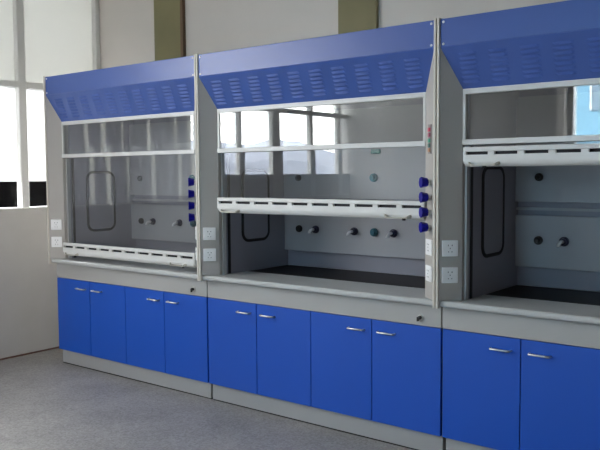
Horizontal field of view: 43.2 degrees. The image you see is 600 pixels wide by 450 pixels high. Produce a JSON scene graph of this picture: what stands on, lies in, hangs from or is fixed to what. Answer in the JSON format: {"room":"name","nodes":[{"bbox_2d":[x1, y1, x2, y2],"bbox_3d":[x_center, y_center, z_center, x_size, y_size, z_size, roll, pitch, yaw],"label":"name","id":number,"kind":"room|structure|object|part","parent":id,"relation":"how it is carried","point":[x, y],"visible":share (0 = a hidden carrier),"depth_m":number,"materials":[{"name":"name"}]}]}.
{"room":"chemistry laboratory","nodes":[
{"label":"chemistry laboratory","id":0,"kind":"room"},
{"bbox_2d":[0,208,58,358],"bbox_3d":[-3.746,-0.603,4.978,0.220,3.700,5.780,3,5,38],"label":"wall","id":1,"kind":"structure","parent":0,"point":[29,322],"depth_m":6.60,"materials":[{"name":"paint"}]},
{"bbox_2d":[0,346,58,359],"bbox_3d":[-3.642,1.241,5.029,0.012,0.012,5.780,3,5,38],"label":"baseboard","id":2,"kind":"structure","parent":1,"relation":"attached to","point":[58,346],"depth_m":6.63,"materials":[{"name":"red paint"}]},
{"bbox_2d":[0,0,99,209],"bbox_3d":[-3.695,-1.111,4.901,0.098,2.175,5.780,3,5,38],"label":"window","id":3,"kind":"structure","parent":1,"relation":"in","point":[20,84],"depth_m":6.52,"materials":[{"name":"white paint"}]},
{"bbox_2d":[0,0,14,80],"bbox_3d":[-2.571,-1.734,6.311,0.006,1.035,0.390,3,5,38],"label":"window","id":4,"kind":"structure","parent":3,"relation":"attached to","point":[7,65],"depth_m":6.42,"materials":[{"name":"white glass"}]},
{"bbox_2d":[0,86,17,181],"bbox_3d":[-2.565,-0.767,6.375,0.006,0.803,0.390,3,5,38],"label":"window","id":5,"kind":"structure","parent":3,"relation":"attached to","point":[8,129],"depth_m":6.46,"materials":[{"name":"white glass"}]},
{"bbox_2d":[26,89,45,180],"bbox_3d":[-2.171,-0.803,6.875,0.006,0.803,0.735,3,5,38],"label":"window","id":6,"kind":"structure","parent":3,"relation":"attached to","point":[35,98],"depth_m":6.67,"materials":[{"name":"white glass"}]},
{"bbox_2d":[23,0,92,83],"bbox_3d":[-2.178,-1.770,6.811,0.006,1.035,0.735,3,5,38],"label":"window","id":7,"kind":"structure","parent":3,"relation":"attached to","point":[58,33],"depth_m":6.80,"materials":[{"name":"white glass"}]},
{"bbox_2d":[0,348,412,449],"bbox_3d":[0.147,1.469,2.060,10.150,0.100,6.180,3,5,38],"label":"floor","id":8,"kind":"structure","parent":0,"point":[47,403],"depth_m":4.86,"materials":[{"name":"stone"}]},
{"bbox_2d":[57,263,212,398],"bbox_3d":[-1.098,0.740,6.037,1.746,0.844,0.791,3,5,38],"label":"base cabinet","id":9,"kind":"object","parent":8,"relation":"on","point":[152,329],"visible":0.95,"depth_m":5.67,"materials":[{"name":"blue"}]},
{"bbox_3d":[-1.833,0.740,6.162,0.432,0.596,0.020,3,5,38],"label":"door","id":10,"kind":"part","parent":9,"relation":"part of","materials":[{"name":"blue metal"}]},
{"bbox_3d":[-1.489,0.755,5.893,0.432,0.596,0.020,3,5,38],"label":"door","id":11,"kind":"part","parent":9,"relation":"part of","materials":[{"name":"blue metal"}]},
{"bbox_2d":[51,257,196,278],"bbox_3d":[-1.101,0.301,6.009,1.750,0.034,0.838,3,5,38],"label":"countertop","id":12,"kind":"structure","parent":9,"relation":"on","point":[159,269],"depth_m":5.69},
{"bbox_2d":[43,54,198,280],"bbox_3d":[-1.119,-0.433,5.944,1.749,1.522,0.876,3,5,38],"label":"fume hood","id":13,"kind":"object","parent":12,"relation":"on","point":[121,141],"visible":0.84,"depth_m":6.21,"materials":[{"name":"grey metal"}]},
{"bbox_2d":[51,237,61,246],"bbox_3d":[-1.988,0.139,6.187,0.086,0.086,0.011,-1,4,-2],"label":"power outlet","id":14,"kind":"object","parent":13,"relation":"attached to","point":[55,241],"depth_m":6.18,"materials":[{"name":"white plastic"}]},
{"bbox_2d":[51,219,61,229],"bbox_3d":[-1.989,-0.003,6.178,0.086,0.086,0.011,-1,4,-2],"label":"power outlet","id":15,"kind":"object","parent":13,"relation":"attached to","point":[56,224],"depth_m":6.17,"materials":[{"name":"white plastic"}]},
{"bbox_3d":[-1.971,-0.388,6.180,0.092,1.328,0.135,3,5,38],"label":"corner post","id":16,"kind":"part","parent":13,"relation":"part of","materials":[{"name":"grey metal"}]},
{"bbox_3d":[-1.693,-0.203,6.446,0.003,0.490,0.275,3,5,38],"label":"inspection door","id":17,"kind":"part","parent":13,"relation":"part of","materials":[{"name":"grey"}]},
{"bbox_3d":[-1.372,-1.090,5.583,1.719,0.145,0.018,3,5,38],"label":"bonnet panel","id":18,"kind":"part","parent":13,"relation":"part of","materials":[{"name":"blue paint"}]},
{"bbox_3d":[-1.349,-0.915,5.623,1.719,0.218,0.090,3,5,38],"label":"louvre panel","id":19,"kind":"part","parent":13,"relation":"part of","materials":[{"name":"blue paint"}]},
{"bbox_3d":[-1.319,-0.795,5.668,1.535,0.028,0.034,3,5,38],"label":"header rail","id":20,"kind":"part","parent":13,"relation":"part of","materials":[{"name":"white metal"}]},
{"bbox_3d":[-1.320,0.220,5.703,1.528,0.102,0.033,3,5,38],"label":"sash","id":21,"kind":"part","parent":13,"relation":"part of","materials":[{"name":"white metal"}]},
{"bbox_2d":[145,218,155,224],"bbox_3d":[-1.287,-0.029,6.497,0.057,0.057,0.079,3,5,38],"label":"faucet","id":22,"kind":"object","parent":13,"relation":"attached to","point":[152,221],"depth_m":6.50,"materials":[{"name":"black metal"}]},
{"bbox_2d":[172,219,181,225],"bbox_3d":[-1.025,-0.017,6.291,0.057,0.057,0.079,3,5,38],"label":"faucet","id":23,"kind":"object","parent":13,"relation":"attached to","point":[178,222],"depth_m":6.30,"materials":[{"name":"black"}]},
{"bbox_3d":[-0.739,-0.211,5.146,0.040,0.059,0.059,-1,4,-11],"label":"valve knob","id":24,"kind":"part","parent":13,"relation":"part of","materials":[{"name":"blue plastic"}]},
{"bbox_3d":[-0.740,-0.291,5.140,0.040,0.059,0.059,-1,4,-11],"label":"valve knob","id":25,"kind":"part","parent":13,"relation":"part of","materials":[{"name":"blue plastic"}]},
{"bbox_3d":[-0.738,-0.052,5.156,0.040,0.059,0.059,-1,4,-11],"label":"valve knob","id":26,"kind":"part","parent":13,"relation":"part of","materials":[{"name":"blue plastic"}]},
{"bbox_3d":[-0.739,-0.131,5.151,0.040,0.059,0.059,-1,4,-11],"label":"valve knob","id":27,"kind":"part","parent":13,"relation":"part of","materials":[{"name":"blue plastic"}]},
{"bbox_2d":[190,220,195,226],"bbox_3d":[-0.881,-0.012,6.208,0.059,0.059,0.032,3,5,38],"label":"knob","id":28,"kind":"object","parent":13,"relation":"attached to","point":[192,223],"depth_m":6.20,"materials":[{"name":"teal plastic"}]},
{"bbox_3d":[-1.146,0.771,5.623,0.432,0.596,0.020,3,5,38],"label":"door","id":29,"kind":"part","parent":9,"relation":"part of","materials":[{"name":"blue metal"}]},
{"bbox_3d":[-0.803,0.786,5.354,0.432,0.596,0.020,3,5,38],"label":"door","id":30,"kind":"part","parent":9,"relation":"part of","materials":[{"name":"blue metal"}]},
{"bbox_2d":[208,280,445,449],"bbox_3d":[0.292,0.803,4.946,1.775,0.844,0.791,3,5,38],"label":"base cabinet","id":31,"kind":"object","parent":8,"relation":"on","point":[363,367],"visible":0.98,"depth_m":4.56,"materials":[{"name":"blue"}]},
{"bbox_3d":[-0.451,0.802,5.078,0.439,0.596,0.020,3,5,38],"label":"door","id":32,"kind":"part","parent":31,"relation":"part of","materials":[{"name":"blue laminate"}]},
{"bbox_3d":[-0.214,0.583,4.844,0.121,0.011,0.030,3,5,38],"label":"handle","id":33,"kind":"part","parent":31,"relation":"part of","materials":[{"name":"silver metal"}]},
{"bbox_3d":[-0.102,0.818,4.804,0.439,0.596,0.020,3,5,38],"label":"door","id":34,"kind":"part","parent":31,"relation":"part of","materials":[{"name":"blue laminate"}]},
{"bbox_2d":[203,265,432,305],"bbox_3d":[0.289,0.364,4.918,1.779,0.034,0.838,3,5,38],"label":"countertop","id":35,"kind":"structure","parent":31,"relation":"on","point":[361,284],"depth_m":4.79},
{"bbox_2d":[196,18,436,307],"bbox_3d":[0.272,-0.370,4.854,1.778,1.522,0.876,3,5,38],"label":"fume hood","id":36,"kind":"object","parent":35,"relation":"on","point":[317,151],"visible":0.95,"depth_m":5.04,"materials":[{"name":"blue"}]},
{"bbox_2d":[203,248,215,260],"bbox_3d":[-0.609,0.202,5.105,0.086,0.086,0.011,-1,4,-2],"label":"power outlet","id":37,"kind":"object","parent":36,"relation":"attached to","point":[209,254],"depth_m":5.10,"materials":[{"name":"white plastic"}]},
{"bbox_2d":[203,227,215,239],"bbox_3d":[-0.610,0.060,5.096,0.086,0.086,0.011,-1,4,-2],"label":"power outlet","id":38,"kind":"object","parent":36,"relation":"attached to","point":[209,233],"depth_m":5.09,"materials":[{"name":"white plastic"}]},
{"bbox_3d":[-0.592,-0.325,5.098,0.092,1.328,0.135,3,5,38],"label":"corner post","id":39,"kind":"part","parent":36,"relation":"part of","materials":[{"name":"grey metal"}]},
{"bbox_3d":[-0.314,-0.141,5.364,0.003,0.490,0.275,3,5,38],"label":"inspection door","id":40,"kind":"part","parent":36,"relation":"part of","materials":[{"name":"grey"}]},
{"bbox_2d":[308,225,318,233],"bbox_3d":[0.092,0.034,5.415,0.057,0.057,0.079,3,5,38],"label":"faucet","id":41,"kind":"object","parent":36,"relation":"attached to","point":[314,229],"depth_m":5.42,"materials":[{"name":"black"}]},
{"bbox_3d":[0.019,-1.027,4.493,1.748,0.145,0.018,3,5,38],"label":"bonnet panel","id":42,"kind":"part","parent":36,"relation":"part of","materials":[{"name":"blue paint"}]},
{"bbox_3d":[0.042,-0.852,4.533,1.748,0.218,0.090,3,5,38],"label":"louvre panel","id":43,"kind":"part","parent":36,"relation":"part of","materials":[{"name":"blue paint"}]},
{"bbox_3d":[0.068,-0.106,4.587,1.557,0.102,0.033,3,5,38],"label":"sash","id":44,"kind":"part","parent":36,"relation":"part of","materials":[{"name":"white metal"}]},
{"bbox_3d":[0.072,-0.732,4.578,1.564,0.028,0.034,3,5,38],"label":"header rail","id":45,"kind":"part","parent":36,"relation":"part of","materials":[{"name":"white metal"}]},
{"bbox_2d":[346,227,357,235],"bbox_3d":[0.355,0.046,5.209,0.057,0.057,0.079,3,5,38],"label":"outlet","id":46,"kind":"object","parent":36,"relation":"attached to","point":[352,231],"depth_m":5.22,"materials":[{"name":"black"}]},
{"bbox_2d":[370,228,377,236],"bbox_3d":[0.498,0.050,5.127,0.059,0.059,0.032,3,5,38],"label":"outlet","id":47,"kind":"object","parent":36,"relation":"attached to","point":[373,231],"depth_m":5.12,"materials":[{"name":"teal plastic"}]},
{"bbox_2d":[386,229,397,237],"bbox_3d":[0.602,0.057,5.015,0.057,0.057,0.079,3,5,38],"label":"outlet","id":48,"kind":"object","parent":36,"relation":"attached to","point":[391,233],"depth_m":5.02,"materials":[{"name":"black plastic"}]},
{"bbox_3d":[0.664,0.012,4.056,0.040,0.059,0.059,-1,4,-11],"label":"valve knob","id":49,"kind":"part","parent":36,"relation":"part of","materials":[{"name":"blue plastic"}]},
{"bbox_3d":[0.663,-0.068,4.051,0.040,0.059,0.059,-1,4,-11],"label":"valve knob","id":50,"kind":"part","parent":36,"relation":"part of","materials":[{"name":"blue plastic"}]},
{"bbox_3d":[0.663,-0.148,4.046,0.040,0.059,0.059,-1,4,-11],"label":"valve knob","id":51,"kind":"part","parent":36,"relation":"part of","materials":[{"name":"blue plastic"}]},
{"bbox_3d":[0.662,-0.228,4.041,0.040,0.059,0.059,-1,4,-11],"label":"valve knob","id":52,"kind":"part","parent":36,"relation":"part of","materials":[{"name":"blue plastic"}]},
{"bbox_2d":[425,265,431,281],"bbox_3d":[0.693,0.261,4.079,0.011,0.086,0.086,-1,4,-11],"label":"power outlet","id":53,"kind":"object","parent":36,"relation":"attached to","point":[428,268],"depth_m":4.07,"materials":[{"name":"white plastic"}]},
{"bbox_2d":[426,239,432,255],"bbox_3d":[0.692,0.119,4.069,0.011,0.086,0.086,-1,4,-11],"label":"power outlet","id":54,"kind":"object","parent":36,"relation":"attached to","point":[429,242],"depth_m":4.05,"materials":[{"name":"white plastic"}]},
{"bbox_3d":[0.711,-0.266,4.076,0.092,1.328,0.135,3,5,38],"label":"corner post","id":55,"kind":"part","parent":36,"relation":"part of","materials":[{"name":"grey metal"}]},
{"bbox_3d":[0.692,-0.458,4.034,0.004,0.156,0.040,-1,4,-11],"label":"control panel","id":56,"kind":"part","parent":36,"relation":"part of","materials":[{"name":"grey plastic"}]},
{"bbox_3d":[0.247,0.834,4.530,0.439,0.596,0.020,3,5,38],"label":"door","id":57,"kind":"part","parent":31,"relation":"part of","materials":[{"name":"blue laminate"}]},
{"bbox_3d":[0.323,0.607,4.423,0.121,0.011,0.030,3,5,38],"label":"handle","id":58,"kind":"part","parent":31,"relation":"part of","materials":[{"name":"silver metal"}]},
{"bbox_3d":[0.484,0.615,4.296,0.121,0.011,0.030,3,5,38],"label":"handle","id":59,"kind":"part","parent":31,"relation":"part of","materials":[{"name":"silver metal"}]},
{"bbox_3d":[0.596,0.850,4.257,0.439,0.596,0.020,3,5,38],"label":"door","id":60,"kind":"part","parent":31,"relation":"part of","materials":[{"name":"blue laminate"}]},
{"bbox_2d":[442,307,599,449],"bbox_3d":[1.686,0.866,3.853,1.754,0.844,0.791,3,5,38],"label":"base cabinet","id":61,"kind":"object","parent":8,"relation":"on","point":[511,382],"visible":0.96,"depth_m":3.84,"materials":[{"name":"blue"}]},
{"bbox_3d":[0.949,0.866,3.980,0.434,0.596,0.020,3,5,38],"label":"door","id":62,"kind":"part","parent":61,"relation":"part of","materials":[{"name":"blue laminate"}]},
{"bbox_3d":[1.022,0.639,3.874,0.121,0.011,0.030,3,5,38],"label":"handle","id":63,"kind":"part","parent":61,"relation":"part of","materials":[{"name":"silver metal"}]},
{"bbox_2d":[439,285,599,324],"bbox_3d":[1.691,0.427,3.818,1.779,0.034,0.838,3,5,38],"label":"countertop","id":64,"kind":"structure","parent":61,"relation":"on","point":[581,306],"depth_m":3.94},
{"bbox_2d":[436,0,599,308],"bbox_3d":[1.674,-0.306,3.754,1.778,1.522,0.876,3,5,38],"label":"fume hood","id":65,"kind":"object","parent":64,"relation":"on","point":[518,149],"visible":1,"depth_m":4.02,"materials":[{"name":"grey"}]},
{"bbox_2d":[442,267,457,282],"bbox_3d":[0.793,0.265,4.005,0.086,0.086,0.011,-1,4,-2],"label":"power outlet","id":66,"kind":"object","parent":65,"relation":"attached to","point":[449,274],"depth_m":4.00,"materials":[{"name":"white plastic"}]},
{"bbox_2d":[442,240,457,256],"bbox_3d":[0.792,0.123,3.996,0.086,0.086,0.011,-1,4,-2],"label":"power outlet","id":67,"kind":"object","parent":65,"relation":"attached to","point":[449,247],"depth_m":3.99,"materials":[{"name":"white plastic"}]},
{"bbox_3d":[0.810,-0.262,3.999,0.092,1.328,0.135,3,5,38],"label":"corner post","id":68,"kind":"part","parent":65,"relation":"part of","materials":[{"name":"grey metal"}]},
{"bbox_3d":[1.088,-0.077,4.265,0.003,0.490,0.275,3,5,38],"label":"inspection door","id":69,"kind":"part","parent":65,"relation":"part of","materials":[{"name":"grey"}]},
{"bbox_3d":[1.444,-0.789,3.433,1.748,0.218,0.090,3,5,38],"label":"louvre panel","id":70,"kind":"part","parent":65,"relation":"part of","materials":[{"name":"blue paint"}]},
{"bbox_3d":[1.421,-0.964,3.393,1.748,0.145,0.018,3,5,38],"label":"bonnet panel","id":71,"kind":"part","parent":65,"relation":"part of","materials":[{"name":"blue paint"}]},
{"bbox_3d":[1.468,-0.326,3.468,1.557,0.102,0.033,3,5,38],"label":"sash","id":72,"kind":"part","parent":65,"relation":"part of","materials":[{"name":"white metal"}]},
{"bbox_3d":[1.474,-0.669,3.478,1.564,0.028,0.034,3,5,38],"label":"header rail","id":73,"kind":"part","parent":65,"relation":"part of","materials":[{"name":"white metal"}]},
{"bbox_2d":[556,237,568,246],"bbox_3d":[1.494,0.097,4.315,0.057,0.057,0.079,3,5,38],"label":"outlet","id":74,"kind":"object","parent":65,"relation":"attached to","point":[560,241],"depth_m":4.32,"materials":[{"name":"black plastic"}]},
{"bbox_3d":[1.184,0.646,3.747,0.121,0.011,0.030,3,5,38],"label":"handle","id":75,"kind":"part","parent":61,"relation":"part of","materials":[{"name":"silver metal"}]},
{"bbox_3d":[1.294,0.881,3.709,0.434,0.596,0.020,3,5,38],"label":"door","id":76,"kind":"part","parent":61,"relation":"part of","materials":[{"name":"blue laminate"}]},
{"bbox_2d":[99,0,584,290],"bbox_3d":[1.982,-0.595,4.279,10.150,3.700,0.200,3,5,38],"label":"wall","id":77,"kind":"structure","parent":0,"point":[126,26],"depth_m":5.99,"materials":[{"name":"paint"}]},
{"bbox_2d":[154,0,180,60],"bbox_3d":[-1.124,-0.726,6.569,0.332,3.700,0.030,3,5,38],"label":"trim","id":78,"kind":"structure","parent":77,"relation":"attached to","point":[167,43],"depth_m":6.50,"materials":[{"name":"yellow paint"}]},
{"bbox_2d":[180,0,185,56],"bbox_3d":[-0.982,-0.720,6.456,0.029,3.700,0.034,3,5,38],"label":"trim","id":79,"kind":"structure","parent":77,"relation":"attached to","point":[182,2],"depth_m":6.38,"materials":[{"name":"brown"}]},
{"bbox_2d":[338,0,378,272],"bbox_3d":[0.413,-0.657,5.364,0.320,3.700,0.030,3,5,38],"label":"trim","id":80,"kind":"structure","parent":77,"relation":"attached to","point":[353,15],"depth_m":5.29,"materials":[{"name":"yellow paint"}]},
{"label":"outside","id":81,"kind":"structure","parent":0,"visible":0},
{"bbox_3d":[-72.227,5.307,-1.907,220.000,0.150,220.000,3,5,38],"label":"ground","id":82,"kind":"structure","parent":81,"visible":0},
{"bbox_2d":[0,181,46,207],"bbox_3d":[-4.891,2.016,4.870,0.300,4.505,12.200,3,5,38],"label":"parapet","id":83,"kind":"object","parent":82,"relation":"on","point":[37,189],"depth_m":7.27,"materials":[{"name":"black"}]}
]}

